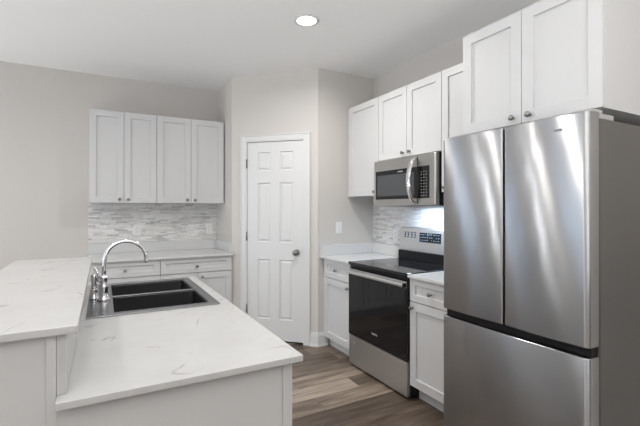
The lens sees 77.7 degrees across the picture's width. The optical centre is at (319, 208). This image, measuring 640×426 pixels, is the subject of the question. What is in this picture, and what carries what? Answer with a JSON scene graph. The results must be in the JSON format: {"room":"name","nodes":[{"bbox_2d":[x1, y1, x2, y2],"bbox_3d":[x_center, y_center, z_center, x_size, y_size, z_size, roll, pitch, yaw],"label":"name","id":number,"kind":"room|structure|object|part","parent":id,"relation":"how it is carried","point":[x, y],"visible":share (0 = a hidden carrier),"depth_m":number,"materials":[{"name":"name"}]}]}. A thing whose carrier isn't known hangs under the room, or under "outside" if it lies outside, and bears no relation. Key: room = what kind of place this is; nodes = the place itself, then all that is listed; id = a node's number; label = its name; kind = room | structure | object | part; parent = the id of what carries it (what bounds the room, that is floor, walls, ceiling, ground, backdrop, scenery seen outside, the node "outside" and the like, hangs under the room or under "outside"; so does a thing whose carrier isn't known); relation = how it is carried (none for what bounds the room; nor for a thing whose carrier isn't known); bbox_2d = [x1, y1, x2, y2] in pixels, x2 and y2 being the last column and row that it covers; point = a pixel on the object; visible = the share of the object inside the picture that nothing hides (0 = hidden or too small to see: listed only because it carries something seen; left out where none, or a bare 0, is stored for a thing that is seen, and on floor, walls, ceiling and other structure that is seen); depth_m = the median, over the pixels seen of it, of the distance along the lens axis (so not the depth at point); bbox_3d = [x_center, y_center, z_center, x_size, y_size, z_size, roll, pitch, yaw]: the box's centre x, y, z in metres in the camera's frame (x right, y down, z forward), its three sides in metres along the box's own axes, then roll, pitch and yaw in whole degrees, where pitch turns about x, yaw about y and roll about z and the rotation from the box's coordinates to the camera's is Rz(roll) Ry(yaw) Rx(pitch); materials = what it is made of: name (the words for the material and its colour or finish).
{"room":"kitchen","nodes":[
{"label":"kitchen","id":0,"kind":"room"},
{"bbox_2d":[0,61,216,269],"bbox_3d":[-3.003,0.000,3.714,6.900,2.740,0.100,0,0,-29],"label":"wall","id":1,"kind":"structure","parent":0,"point":[44,112],"depth_m":3.88,"materials":[{"name":"grey paint"}]},
{"bbox_2d":[89,108,156,202],"bbox_3d":[-1.983,-0.504,4.010,0.592,0.888,0.358,0,0,-29],"label":"upper cabinet","id":2,"kind":"object","parent":1,"relation":"attached to","point":[122,145],"visible":1,"depth_m":3.87,"materials":[{"name":"grey paint"}]},
{"bbox_3d":[-2.046,-0.504,3.816,0.291,0.884,0.020,0,0,-29],"label":"door","id":3,"kind":"part","parent":2,"relation":"part of","materials":[{"name":"grey paint"}]},
{"bbox_3d":[-1.786,-0.504,3.958,0.294,0.884,0.020,0,0,-29],"label":"door","id":4,"kind":"part","parent":2,"relation":"part of","materials":[{"name":"grey paint"}]},
{"bbox_2d":[88,203,216,243],"bbox_3d":[-1.771,0.145,4.326,1.303,0.406,0.008,0,0,-29],"label":"tile backsplash","id":5,"kind":"structure","parent":1,"relation":"attached to","point":[107,222],"depth_m":4.29,"materials":[{"name":"tile"}]},
{"bbox_2d":[133,224,140,234],"bbox_3d":[-1.942,0.222,4.222,0.072,0.116,0.009,0,0,-29],"label":"wall outlet","id":6,"kind":"object","parent":5,"relation":"attached to","point":[136,227],"visible":1,"depth_m":4.22,"materials":[{"name":"white plastic"}]},
{"bbox_2d":[206,223,211,232],"bbox_3d":[-1.279,0.222,4.585,0.072,0.116,0.009,0,0,-29],"label":"wall outlet","id":7,"kind":"object","parent":5,"relation":"attached to","point":[208,225],"visible":1,"depth_m":4.58,"materials":[{"name":"white plastic"}]},
{"bbox_2d":[157,116,223,203],"bbox_3d":[-1.419,-0.504,4.319,0.690,0.888,0.358,0,0,-29],"label":"upper cabinet","id":8,"kind":"object","parent":1,"relation":"attached to","point":[190,152],"visible":0.98,"depth_m":4.17,"materials":[{"name":"grey paint"}]},
{"bbox_3d":[-1.508,-0.504,4.111,0.331,0.884,0.020,0,0,-29],"label":"door","id":9,"kind":"part","parent":8,"relation":"part of","materials":[{"name":"grey paint"}]},
{"bbox_3d":[-1.209,-0.504,4.274,0.341,0.884,0.020,0,0,-29],"label":"door","id":10,"kind":"part","parent":8,"relation":"part of","materials":[{"name":"grey paint"}]},
{"bbox_2d":[94,239,147,300],"bbox_3d":[-1.003,0.301,2.007,0.245,0.296,0.074,0,0,-29],"label":"faucet","id":11,"kind":"object","parent":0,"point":[103,294],"visible":1,"depth_m":1.96,"materials":[{"name":"silver metal"}]},
{"bbox_3d":[-1.101,0.328,1.977,0.049,0.083,0.021,0,0,22],"label":"lever handle","id":12,"kind":"part","parent":11,"relation":"part of","materials":[{"name":"silver metal"}]},
{"bbox_3d":[-0.984,0.242,2.009,0.211,0.178,0.021,0,0,-29],"label":"spout","id":13,"kind":"part","parent":11,"relation":"part of","materials":[{"name":"silver metal"}]},
{"bbox_2d":[217,77,231,242],"bbox_3d":[-1.014,0.000,4.408,0.100,2.740,0.593,0,0,-29],"label":"wall","id":14,"kind":"structure","parent":0,"point":[224,94],"depth_m":4.30,"materials":[{"name":"grey paint"}]},
{"bbox_2d":[0,0,535,91],"bbox_3d":[-0.950,-1.410,-0.035,6.900,0.080,8.650,0,0,-29],"label":"ceiling","id":15,"kind":"structure","parent":0,"point":[196,44],"depth_m":3.10,"materials":[{"name":"white paint"}]},
{"bbox_2d":[294,14,318,25],"bbox_3d":[-0.098,-1.365,2.881,0.188,0.009,0.188,0,0,-29],"label":"recessed light","id":16,"kind":"object","parent":15,"relation":"in","point":[302,19],"visible":1,"depth_m":2.87,"materials":[{"name":"white paint"}]},
{"bbox_2d":[232,68,317,332],"bbox_3d":[-0.455,0.000,4.036,0.934,2.740,0.090,0,0,16],"label":"wall","id":17,"kind":"structure","parent":0,"point":[286,101],"depth_m":3.98,"materials":[{"name":"grey paint"}]},
{"bbox_2d":[246,140,302,342],"bbox_3d":[-0.465,0.320,3.974,0.616,1.992,0.102,0,0,16],"label":"door","id":18,"kind":"structure","parent":17,"relation":"in","point":[274,234],"depth_m":3.98,"materials":[{"name":"white paint"}]},
{"bbox_3d":[-0.238,0.429,3.890,0.062,0.062,0.068,0,0,16],"label":"knob","id":19,"kind":"part","parent":18,"relation":"part of","materials":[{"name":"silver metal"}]},
{"bbox_2d":[240,132,309,345],"bbox_3d":[-0.445,0.292,4.022,0.748,2.085,0.111,0,0,16],"label":"trim","id":20,"kind":"structure","parent":17,"relation":"attached to","point":[305,136],"depth_m":3.92,"materials":[{"name":"white paint"}]},
{"bbox_2d":[318,68,372,343],"bbox_3d":[0.247,0.000,4.065,0.662,2.740,0.100,0,0,-29],"label":"wall","id":21,"kind":"structure","parent":0,"point":[338,92],"depth_m":3.96,"materials":[{"name":"grey paint"}]},
{"bbox_2d":[310,332,327,346],"bbox_3d":[-0.008,1.268,3.866,0.186,0.135,0.059,0,0,-8],"label":"baseboard","id":22,"kind":"structure","parent":21,"relation":"attached to","point":[319,339],"depth_m":3.86,"materials":[{"name":"white paint"}]},
{"bbox_2d":[336,222,341,233],"bbox_3d":[0.189,0.187,3.971,0.072,0.116,0.009,0,0,-29],"label":"light switch","id":23,"kind":"object","parent":21,"relation":"attached to","point":[338,224],"visible":1,"depth_m":3.97,"materials":[{"name":"white plastic"}]},
{"bbox_2d":[284,341,443,425],"bbox_3d":[-0.950,1.375,-0.035,6.900,0.080,8.650,0,0,-29],"label":"floor","id":24,"kind":"structure","parent":0,"point":[328,389],"depth_m":2.79,"materials":[{"name":"brown wood"}]},
{"bbox_2d":[0,336,56,425],"bbox_3d":[-1.116,0.821,1.587,0.236,1.028,1.543,0,0,-29],"label":"wall","id":25,"kind":"structure","parent":24,"relation":"on","point":[28,367],"depth_m":0.95,"materials":[{"name":"grey paint"}]},
{"bbox_2d":[0,257,91,342],"bbox_3d":[-1.137,0.295,1.586,0.368,0.020,1.590,0,0,-29],"label":"countertop","id":26,"kind":"structure","parent":25,"relation":"on","point":[40,298],"depth_m":1.28,"materials":[{"name":"white stone"}]},
{"bbox_3d":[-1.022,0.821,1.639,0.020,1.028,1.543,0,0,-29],"label":"corner trim","id":27,"kind":"part","parent":25,"relation":"part of","materials":[{"name":"grey paint"}]},
{"bbox_2d":[87,260,159,284],"bbox_3d":[-1.917,0.905,3.876,0.599,0.859,0.658,0,0,-29],"label":"base cabinet","id":28,"kind":"object","parent":24,"relation":"on","point":[127,271],"visible":0.3,"depth_m":3.63,"materials":[{"name":"grey paint"}]},
{"bbox_3d":[-1.909,0.934,3.549,0.296,0.608,0.020,0,0,-29],"label":"door","id":29,"kind":"part","parent":28,"relation":"part of","materials":[{"name":"grey paint"}]},
{"bbox_3d":[-1.646,0.934,3.693,0.296,0.608,0.020,0,0,-29],"label":"door","id":30,"kind":"part","parent":28,"relation":"part of","materials":[{"name":"grey paint"}]},
{"bbox_2d":[87,239,232,262],"bbox_3d":[-1.617,0.412,4.042,1.306,0.125,0.654,0,0,-29],"label":"countertop","id":31,"kind":"structure","parent":28,"relation":"on","point":[156,250],"depth_m":4.16,"materials":[{"name":"grey stone"}]},
{"bbox_2d":[56,363,291,425],"bbox_3d":[-0.734,0.905,1.812,0.649,0.859,1.606,0,0,-29],"label":"base cabinet","id":32,"kind":"object","parent":24,"relation":"on","point":[263,397],"visible":0.18,"depth_m":1.13,"materials":[{"name":"grey paint"}]},
{"bbox_2d":[55,276,302,411],"bbox_3d":[-0.733,0.391,1.809,0.648,0.169,1.653,0,0,-29],"label":"countertop","id":33,"kind":"structure","parent":32,"relation":"on","point":[121,356],"depth_m":1.27,"materials":[{"name":"white stone"}]},
{"bbox_2d":[86,277,219,318],"bbox_3d":[-0.916,0.550,2.126,0.555,0.202,0.815,0,0,-29],"label":"sink","id":34,"kind":"object","parent":33,"relation":"in","point":[135,297],"visible":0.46,"depth_m":2.14,"materials":[{"name":"silver metal"}]},
{"bbox_2d":[89,274,98,299],"bbox_3d":[-1.130,0.388,1.986,0.046,0.122,0.046,0,0,-29],"label":"sprayer","id":35,"kind":"object","parent":34,"relation":"on","point":[93,295],"visible":0.97,"depth_m":1.98,"materials":[{"name":"silver metal"}]},
{"bbox_3d":[-0.978,0.553,2.303,0.415,0.197,0.352,0,0,-29],"label":"bowl","id":36,"kind":"part","parent":34,"relation":"part of","materials":[{"name":"grey metal"}]},
{"bbox_3d":[-0.801,0.553,1.980,0.415,0.197,0.361,0,0,-29],"label":"bowl","id":37,"kind":"part","parent":34,"relation":"part of","materials":[{"name":"grey metal"}]},
{"bbox_2d":[160,255,231,302],"bbox_3d":[-1.348,0.905,4.187,0.692,0.859,0.658,0,0,-29],"label":"base cabinet","id":38,"kind":"object","parent":24,"relation":"on","point":[215,272],"visible":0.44,"depth_m":3.97,"materials":[{"name":"grey paint"}]},
{"bbox_3d":[-1.360,0.934,3.849,0.343,0.608,0.020,0,0,-29],"label":"door","id":39,"kind":"part","parent":38,"relation":"part of","materials":[{"name":"grey paint"}]},
{"bbox_3d":[-1.214,0.550,3.929,0.677,0.145,0.020,0,0,-29],"label":"drawer","id":40,"kind":"part","parent":38,"relation":"part of","materials":[{"name":"grey paint"}]},
{"bbox_3d":[-1.062,0.934,4.013,0.331,0.608,0.020,0,0,-29],"label":"door","id":41,"kind":"part","parent":38,"relation":"part of","materials":[{"name":"grey paint"}]},
{"bbox_2d":[324,259,351,355],"bbox_3d":[0.399,0.905,3.799,0.650,0.859,0.508,0,0,-29],"label":"base cabinet","id":42,"kind":"object","parent":24,"relation":"on","point":[336,279],"visible":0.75,"depth_m":3.65,"materials":[{"name":"grey paint"}]},
{"bbox_3d":[0.161,0.938,3.637,0.020,0.570,0.450,0,0,-29],"label":"door","id":43,"kind":"part","parent":42,"relation":"part of","materials":[{"name":"grey paint"}]},
{"bbox_3d":[0.161,0.562,3.637,0.020,0.168,0.450,0,0,-29],"label":"drawer","id":44,"kind":"part","parent":42,"relation":"part of","materials":[{"name":"grey paint"}]},
{"bbox_2d":[320,242,399,263],"bbox_3d":[0.402,0.412,3.800,0.644,0.125,0.512,0,0,-29],"label":"countertop","id":45,"kind":"structure","parent":42,"relation":"on","point":[343,253],"depth_m":3.93,"materials":[{"name":"grey stone"}]},
{"bbox_2d":[346,227,443,396],"bbox_3d":[0.684,0.750,3.232,0.656,1.170,0.748,0,0,-29],"label":"range","id":46,"kind":"object","parent":24,"relation":"on","point":[379,289],"visible":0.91,"depth_m":3.10,"materials":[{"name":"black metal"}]},
{"bbox_3d":[0.403,0.532,3.083,0.020,0.031,0.732,0,0,-29],"label":"handle","id":47,"kind":"part","parent":46,"relation":"part of","materials":[{"name":"silver metal"}]},
{"bbox_3d":[0.440,1.192,3.099,0.029,0.243,0.744,0,0,-29],"label":"storage drawer","id":48,"kind":"part","parent":46,"relation":"part of","materials":[{"name":"silver metal"}]},
{"bbox_3d":[0.439,0.785,3.098,0.033,0.558,0.744,0,0,-29],"label":"oven door","id":49,"kind":"part","parent":46,"relation":"part of","materials":[{"name":"black glass"}]},
{"bbox_3d":[0.447,0.488,3.103,0.013,0.027,0.748,0,0,-29],"label":"rail","id":50,"kind":"part","parent":46,"relation":"part of","materials":[{"name":"black plastic"}]},
{"bbox_2d":[348,258,443,276],"bbox_3d":[0.673,0.462,3.226,0.571,0.025,0.748,0,0,-29],"label":"cooktop","id":51,"kind":"object","parent":46,"relation":"in","point":[395,267],"depth_m":3.16,"materials":[{"name":"black glass"}]},
{"bbox_3d":[0.927,0.245,3.354,0.007,0.080,0.250,0,0,-29],"label":"control panel","id":52,"kind":"part","parent":46,"relation":"part of","materials":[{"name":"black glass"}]},
{"bbox_2d":[409,278,446,411],"bbox_3d":[0.983,0.905,2.732,0.650,0.859,0.407,0,0,-29],"label":"base cabinet","id":53,"kind":"object","parent":24,"relation":"on","point":[427,310],"visible":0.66,"depth_m":2.63,"materials":[{"name":"grey paint"}]},
{"bbox_2d":[408,271,443,285],"bbox_3d":[0.991,0.412,2.723,0.644,0.125,0.426,0,0,-29],"label":"countertop","id":54,"kind":"structure","parent":53,"relation":"on","point":[432,277],"depth_m":2.68,"materials":[{"name":"white stone"}]},
{"bbox_3d":[0.732,0.556,2.594,0.020,0.157,0.404,0,0,-29],"label":"drawer","id":55,"kind":"part","parent":53,"relation":"part of","materials":[{"name":"grey paint"}]},
{"bbox_2d":[444,108,639,425],"bbox_3d":[1.211,0.474,2.030,0.866,1.722,0.742,0,0,-29],"label":"refrigerator","id":56,"kind":"object","parent":24,"relation":"on","point":[542,216],"visible":1,"depth_m":1.67,"materials":[{"name":"grey metal"}]},
{"bbox_3d":[0.777,0.079,2.005,0.079,0.907,0.370,0,0,-29],"label":"door","id":57,"kind":"part","parent":56,"relation":"part of","materials":[{"name":"silver metal"}]},
{"bbox_3d":[0.867,0.920,1.841,0.079,0.700,0.742,0,0,-29],"label":"freezer drawer","id":58,"kind":"part","parent":56,"relation":"part of","materials":[{"name":"silver metal"}]},
{"bbox_3d":[0.957,0.079,1.676,0.079,0.907,0.364,0,0,-29],"label":"door","id":59,"kind":"part","parent":56,"relation":"part of","materials":[{"name":"silver metal"}]},
{"bbox_2d":[373,0,540,245],"bbox_3d":[2.033,0.000,1.597,0.100,2.740,8.450,0,0,-29],"label":"wall","id":60,"kind":"structure","parent":0,"point":[446,56],"depth_m":3.52,"materials":[{"name":"grey paint"}]},
{"bbox_2d":[348,97,378,196],"bbox_3d":[0.528,-0.564,3.859,0.365,0.883,0.528,0,0,-29],"label":"upper cabinet","id":61,"kind":"object","parent":60,"relation":"attached to","point":[362,118],"visible":0.56,"depth_m":3.79,"materials":[{"name":"grey paint"}]},
{"bbox_2d":[373,198,443,244],"bbox_3d":[0.975,0.115,3.416,0.008,0.468,1.736,0,0,-29],"label":"tile backsplash","id":62,"kind":"structure","parent":60,"relation":"attached to","point":[386,219],"depth_m":3.80,"materials":[{"name":"tile"}]},
{"bbox_2d":[393,229,397,240],"bbox_3d":[0.730,0.252,3.843,0.009,0.116,0.072,0,0,-29],"label":"wall outlet","id":63,"kind":"object","parent":62,"relation":"attached to","point":[395,231],"visible":1,"depth_m":3.84,"materials":[{"name":"white plastic"}]},
{"bbox_2d":[378,71,441,160],"bbox_3d":[0.837,-0.715,3.295,0.365,0.580,0.752,0,0,-29],"label":"upper cabinet","id":64,"kind":"object","parent":60,"relation":"attached to","point":[410,115],"visible":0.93,"depth_m":3.18,"materials":[{"name":"grey paint"}]},
{"bbox_3d":[0.620,-0.715,3.391,0.020,0.576,0.373,0,0,-29],"label":"door","id":65,"kind":"part","parent":64,"relation":"part of","materials":[{"name":"grey paint"}]},
{"bbox_2d":[374,152,443,206],"bbox_3d":[0.785,-0.219,3.287,0.442,0.398,0.748,0,0,-29],"label":"microwave","id":66,"kind":"object","parent":64,"relation":"attached to","point":[416,180],"visible":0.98,"depth_m":3.08,"materials":[{"name":"silver metal"}]},
{"bbox_3d":[0.652,-0.204,3.232,0.002,0.244,0.656,0,0,-29],"label":"glass","id":67,"kind":"part","parent":66,"relation":"part of","materials":[{"name":"black glass"}]},
{"bbox_3d":[0.702,-0.221,3.059,0.078,0.345,0.050,0,0,-29],"label":"handle","id":68,"kind":"part","parent":66,"relation":"part of","materials":[{"name":"silver metal"}]},
{"bbox_3d":[0.801,-0.715,3.061,0.020,0.576,0.373,0,0,-29],"label":"door","id":69,"kind":"part","parent":64,"relation":"part of","materials":[{"name":"grey paint"}]},
{"bbox_2d":[441,62,462,191],"bbox_3d":[1.131,-0.564,2.758,0.365,0.883,0.467,0,0,-29],"label":"upper cabinet","id":70,"kind":"object","parent":60,"relation":"attached to","point":[452,77],"visible":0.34,"depth_m":2.81,"materials":[{"name":"grey paint"}]},
{"bbox_2d":[463,0,639,134],"bbox_3d":[1.286,-0.718,2.150,0.678,0.575,0.743,0,0,-29],"label":"upper cabinet","id":71,"kind":"object","parent":60,"relation":"attached to","point":[544,59],"visible":0.92,"depth_m":1.87,"materials":[{"name":"grey paint"}]},
{"bbox_3d":[0.933,-0.718,2.168,0.020,0.571,0.368,0,0,-29],"label":"door","id":72,"kind":"part","parent":71,"relation":"part of","materials":[{"name":"grey paint"}]},
{"bbox_3d":[0.979,-0.466,2.033,0.028,0.029,0.029,0,0,-29],"label":"knob","id":73,"kind":"part","parent":71,"relation":"part of","materials":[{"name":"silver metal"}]},
{"bbox_3d":[1.022,-0.466,1.954,0.028,0.029,0.029,0,0,-29],"label":"knob","id":74,"kind":"part","parent":71,"relation":"part of","materials":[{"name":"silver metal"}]},
{"bbox_3d":[1.111,-0.718,1.842,0.020,0.571,0.368,0,0,-29],"label":"door","id":75,"kind":"part","parent":71,"relation":"part of","materials":[{"name":"grey paint"}]}
]}

